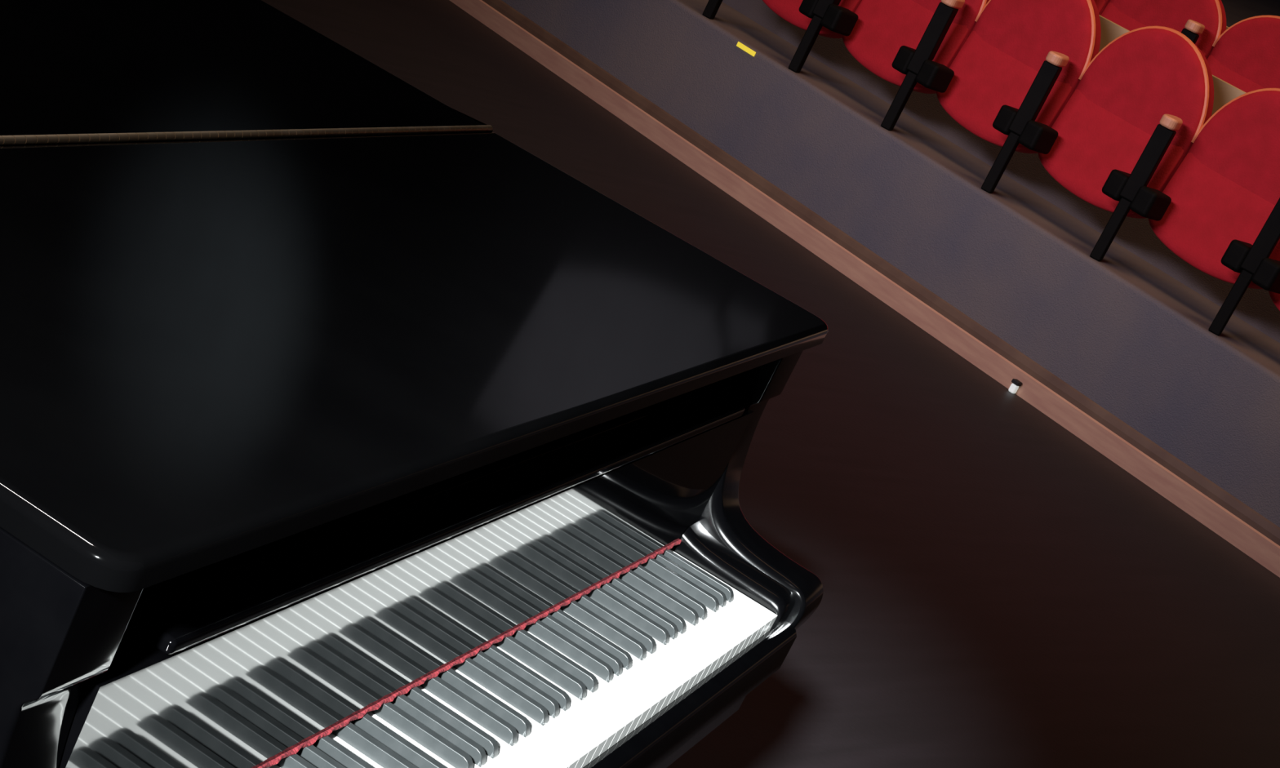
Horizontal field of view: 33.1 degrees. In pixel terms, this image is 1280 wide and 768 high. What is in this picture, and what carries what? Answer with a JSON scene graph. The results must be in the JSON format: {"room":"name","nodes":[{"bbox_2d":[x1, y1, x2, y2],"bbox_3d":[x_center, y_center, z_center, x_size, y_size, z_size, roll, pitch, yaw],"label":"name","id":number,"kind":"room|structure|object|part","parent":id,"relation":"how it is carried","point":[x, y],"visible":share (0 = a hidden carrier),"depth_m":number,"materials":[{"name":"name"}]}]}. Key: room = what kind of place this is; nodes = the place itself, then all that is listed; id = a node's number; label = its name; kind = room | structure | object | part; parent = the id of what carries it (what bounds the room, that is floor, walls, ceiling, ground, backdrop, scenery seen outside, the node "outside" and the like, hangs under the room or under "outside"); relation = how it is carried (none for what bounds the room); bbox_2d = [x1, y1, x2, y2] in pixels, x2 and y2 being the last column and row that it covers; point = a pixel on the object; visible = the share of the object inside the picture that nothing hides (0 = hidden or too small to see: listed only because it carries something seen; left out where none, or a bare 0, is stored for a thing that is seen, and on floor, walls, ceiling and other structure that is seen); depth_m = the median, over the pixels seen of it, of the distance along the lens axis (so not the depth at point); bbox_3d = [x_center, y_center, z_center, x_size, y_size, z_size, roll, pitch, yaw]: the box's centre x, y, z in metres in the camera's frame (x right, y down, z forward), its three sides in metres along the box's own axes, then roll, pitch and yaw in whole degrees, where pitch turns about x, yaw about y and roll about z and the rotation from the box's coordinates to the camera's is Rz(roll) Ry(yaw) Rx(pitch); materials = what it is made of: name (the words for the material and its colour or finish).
{"room":"concert hall","nodes":[
{"label":"concert hall","id":0,"kind":"room"},
{"bbox_2d":[261,0,1279,767],"bbox_3d":[-3.124,-0.692,3.380,12.660,0.080,16.000,7,25,-48],"label":"floor","id":1,"kind":"structure","parent":0,"point":[1000,591],"depth_m":5.99,"materials":[{"name":"brown wood"}]},
{"bbox_2d":[0,0,828,767],"bbox_3d":[-1.157,-0.069,2.399,2.491,1.058,1.512,31,17,15],"label":"grand piano","id":2,"kind":"object","parent":1,"relation":"on","point":[344,424],"visible":1,"depth_m":1.94,"materials":[{"name":"black wood"}]},
{"bbox_3d":[-0.528,0.235,1.418,0.618,0.435,0.072,31,17,15],"label":"arm","id":3,"kind":"part","parent":2,"relation":"part of","materials":[{"name":"black paint"}]},
{"bbox_3d":[-1.220,-0.677,2.345,1.817,0.023,1.512,31,17,15],"label":"lid","id":4,"kind":"part","parent":2,"relation":"part of","materials":[{"name":"black paint"}]},
{"bbox_3d":[-0.253,-0.101,2.033,0.522,0.023,1.502,31,17,15],"label":"lid","id":5,"kind":"part","parent":2,"relation":"part of","materials":[{"name":"black paint"}]},
{"bbox_3d":[-0.015,0.065,2.722,0.618,0.435,0.085,31,17,15],"label":"arm","id":6,"kind":"part","parent":2,"relation":"part of","materials":[{"name":"black paint"}]},
{"bbox_2d":[1008,378,1022,393],"bbox_3d":[1.353,0.009,7.774,0.028,0.050,0.032,7,25,-48],"label":"marker light","id":7,"kind":"object","parent":1,"relation":"on","point":[1014,387],"visible":1,"depth_m":7.76,"materials":[{"name":"white plastic"}]},
{"bbox_2d":[501,0,1279,527],"bbox_3d":[1.221,-0.426,8.014,0.040,0.555,16.000,7,25,-48],"label":"floor","id":8,"kind":"structure","parent":0,"point":[1213,406],"depth_m":8.04,"materials":[{"name":"grey carpet"}]},
{"bbox_2d":[736,41,755,57],"bbox_3d":[0.433,-1.368,8.793,0.005,0.020,0.110,7,25,-48],"label":"marker light","id":9,"kind":"object","parent":8,"relation":"attached to","point":[739,45],"visible":1,"depth_m":8.79,"materials":[{"name":"yellow plastic"}]},
{"bbox_2d":[448,0,1279,577],"bbox_3d":[1.103,-0.227,8.058,0.016,0.086,16.000,7,25,-48],"label":"baseboard","id":10,"kind":"structure","parent":8,"relation":"attached to","point":[1220,521],"depth_m":8.15,"materials":[{"name":"brown wood"}]},
{"bbox_2d":[481,0,1279,546],"bbox_3d":[1.134,-0.284,8.042,0.010,0.049,16.000,7,25,-48],"label":"trim","id":11,"kind":"structure","parent":8,"relation":"attached to","point":[1225,500],"depth_m":8.12,"materials":[{"name":"brown wood"}]},
{"bbox_2d":[679,0,1279,374],"bbox_3d":[1.440,-0.398,8.259,0.620,0.555,16.000,7,25,-48],"label":"step","id":12,"kind":"structure","parent":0,"point":[1239,334],"depth_m":8.30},
{"bbox_2d":[702,0,862,38],"bbox_3d":[0.683,-1.762,8.851,0.324,0.825,0.613,7,25,-48],"label":"seat","id":13,"kind":"object","parent":12,"relation":"on","point":[798,13],"visible":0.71,"depth_m":8.90,"materials":[{"name":"red fabric"}]},
{"bbox_3d":[0.414,-1.769,9.002,0.064,0.525,0.152,31,17,17],"label":"post","id":14,"kind":"part","parent":13,"relation":"part of","materials":[{"name":"black metal"}]},
{"bbox_2d":[788,0,989,93],"bbox_3d":[1.020,-1.490,8.520,0.324,0.825,0.613,7,25,-48],"label":"seat","id":15,"kind":"object","parent":12,"relation":"on","point":[883,37],"visible":0.83,"depth_m":8.58,"materials":[{"name":"red fabric"}]},
{"bbox_3d":[0.750,-1.497,8.671,0.064,0.525,0.152,31,17,17],"label":"post","id":16,"kind":"part","parent":15,"relation":"part of","materials":[{"name":"black metal"}]},
{"bbox_3d":[1.178,-1.591,8.552,0.085,0.515,0.537,7,25,-48],"label":"backrest","id":17,"kind":"part","parent":15,"relation":"part of","materials":[{"name":"red fabric"}]},
{"bbox_2d":[880,0,1101,153],"bbox_3d":[1.356,-1.217,8.189,0.324,0.825,0.613,7,25,-48],"label":"seat","id":18,"kind":"object","parent":12,"relation":"on","point":[985,86],"visible":0.92,"depth_m":8.22,"materials":[{"name":"red fabric"}]},
{"bbox_3d":[1.087,-1.224,8.340,0.064,0.525,0.152,31,17,17],"label":"post","id":19,"kind":"part","parent":18,"relation":"part of","materials":[{"name":"black metal"}]},
{"bbox_3d":[1.204,-1.467,8.255,0.067,0.040,0.184,31,17,17],"label":"armrest","id":20,"kind":"part","parent":18,"relation":"part of","materials":[{"name":"brown wood"}]},
{"bbox_3d":[1.514,-1.318,8.221,0.085,0.515,0.537,7,25,-48],"label":"backrest","id":21,"kind":"part","parent":18,"relation":"part of","materials":[{"name":"red fabric"}]},
{"bbox_2d":[981,26,1213,218],"bbox_3d":[1.692,-0.945,7.858,0.324,0.825,0.613,7,25,-48],"label":"seat","id":22,"kind":"object","parent":12,"relation":"on","point":[1093,147],"visible":0.95,"depth_m":7.89,"materials":[{"name":"red fabric"}]},
{"bbox_3d":[1.423,-0.952,8.008,0.064,0.525,0.152,31,17,17],"label":"post","id":23,"kind":"part","parent":22,"relation":"part of","materials":[{"name":"black metal"}]},
{"bbox_3d":[1.541,-1.194,7.924,0.067,0.040,0.184,31,17,17],"label":"armrest","id":24,"kind":"part","parent":22,"relation":"part of","materials":[{"name":"brown wood"}]},
{"bbox_3d":[1.851,-1.046,7.889,0.085,0.515,0.537,7,25,-48],"label":"backrest","id":25,"kind":"part","parent":22,"relation":"part of","materials":[{"name":"red fabric"}]},
{"bbox_2d":[1089,88,1279,288],"bbox_3d":[2.029,-0.672,7.527,0.324,0.825,0.613,7,25,-48],"label":"seat","id":26,"kind":"object","parent":12,"relation":"on","point":[1212,211],"visible":0.92,"depth_m":7.58,"materials":[{"name":"red fabric"}]},
{"bbox_3d":[1.760,-0.679,7.677,0.064,0.525,0.152,31,17,17],"label":"post","id":27,"kind":"part","parent":26,"relation":"part of","materials":[{"name":"black metal"}]},
{"bbox_3d":[1.877,-0.922,7.593,0.067,0.040,0.184,31,17,17],"label":"armrest","id":28,"kind":"part","parent":26,"relation":"part of","materials":[{"name":"brown wood"}]},
{"bbox_3d":[2.187,-0.773,7.558,0.085,0.515,0.537,7,25,-48],"label":"backrest","id":29,"kind":"part","parent":26,"relation":"part of","materials":[{"name":"red fabric"}]},
{"bbox_2d":[1208,197,1279,335],"bbox_3d":[2.365,-0.400,7.196,0.324,0.825,0.613,7,25,-48],"label":"seat","id":30,"kind":"object","parent":12,"relation":"on","point":[1257,266],"visible":1,"depth_m":7.26,"materials":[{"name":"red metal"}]},
{"bbox_2d":[722,0,1279,342],"bbox_3d":[2.020,-0.460,8.798,0.940,0.852,16.000,7,25,-48],"label":"floor","id":31,"kind":"structure","parent":0,"point":[1256,308],"depth_m":8.61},
{"bbox_2d":[1093,0,1110,15],"bbox_3d":[1.680,-1.681,9.210,0.324,0.735,0.613,7,25,-48],"label":"seat","id":32,"kind":"object","parent":31,"relation":"on","point":[1101,5],"visible":0.02,"depth_m":9.08,"materials":[{"name":"red fabric"}]},
{"bbox_3d":[1.838,-1.782,9.242,0.085,0.425,0.537,7,25,-48],"label":"backrest","id":33,"kind":"part","parent":32,"relation":"part of","materials":[{"name":"red fabric"}]},
{"bbox_2d":[1101,0,1226,59],"bbox_3d":[2.017,-1.409,8.879,0.324,0.735,0.613,7,25,-48],"label":"seat","id":34,"kind":"object","parent":31,"relation":"on","point":[1130,15],"visible":0.24,"depth_m":8.84,"materials":[{"name":"red fabric"}]},
{"bbox_2d":[1098,14,1245,115],"bbox_3d":[1.978,-1.053,8.267,0.035,0.431,16.000,7,25,-48],"label":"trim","id":35,"kind":"structure","parent":31,"relation":"on","point":[1224,92],"depth_m":8.09,"materials":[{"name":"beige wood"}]},
{"bbox_2d":[1181,15,1279,93],"bbox_3d":[2.353,-1.136,8.548,0.324,0.735,0.613,7,25,-48],"label":"seat","id":36,"kind":"object","parent":31,"relation":"on","point":[1246,56],"visible":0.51,"depth_m":8.59,"materials":[{"name":"red fabric"}]},
{"bbox_3d":[2.103,-1.182,8.686,0.064,0.525,0.152,31,17,17],"label":"post","id":37,"kind":"part","parent":36,"relation":"part of","materials":[{"name":"black metal"}]},
{"bbox_3d":[2.220,-1.425,8.601,0.067,0.040,0.184,31,17,17],"label":"armrest","id":38,"kind":"part","parent":36,"relation":"part of","materials":[{"name":"brown wood"}]},
{"bbox_3d":[2.511,-1.237,8.580,0.085,0.425,0.537,7,25,-48],"label":"backrest","id":39,"kind":"part","parent":36,"relation":"part of","materials":[{"name":"red fabric"}]},
{"bbox_2d":[1221,0,1279,27],"bbox_3d":[5.088,-0.478,11.900,7.740,1.750,16.000,7,25,-48],"label":"floor","id":40,"kind":"structure","parent":0,"point":[1236,11],"depth_m":14.03,"materials":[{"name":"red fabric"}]}
]}

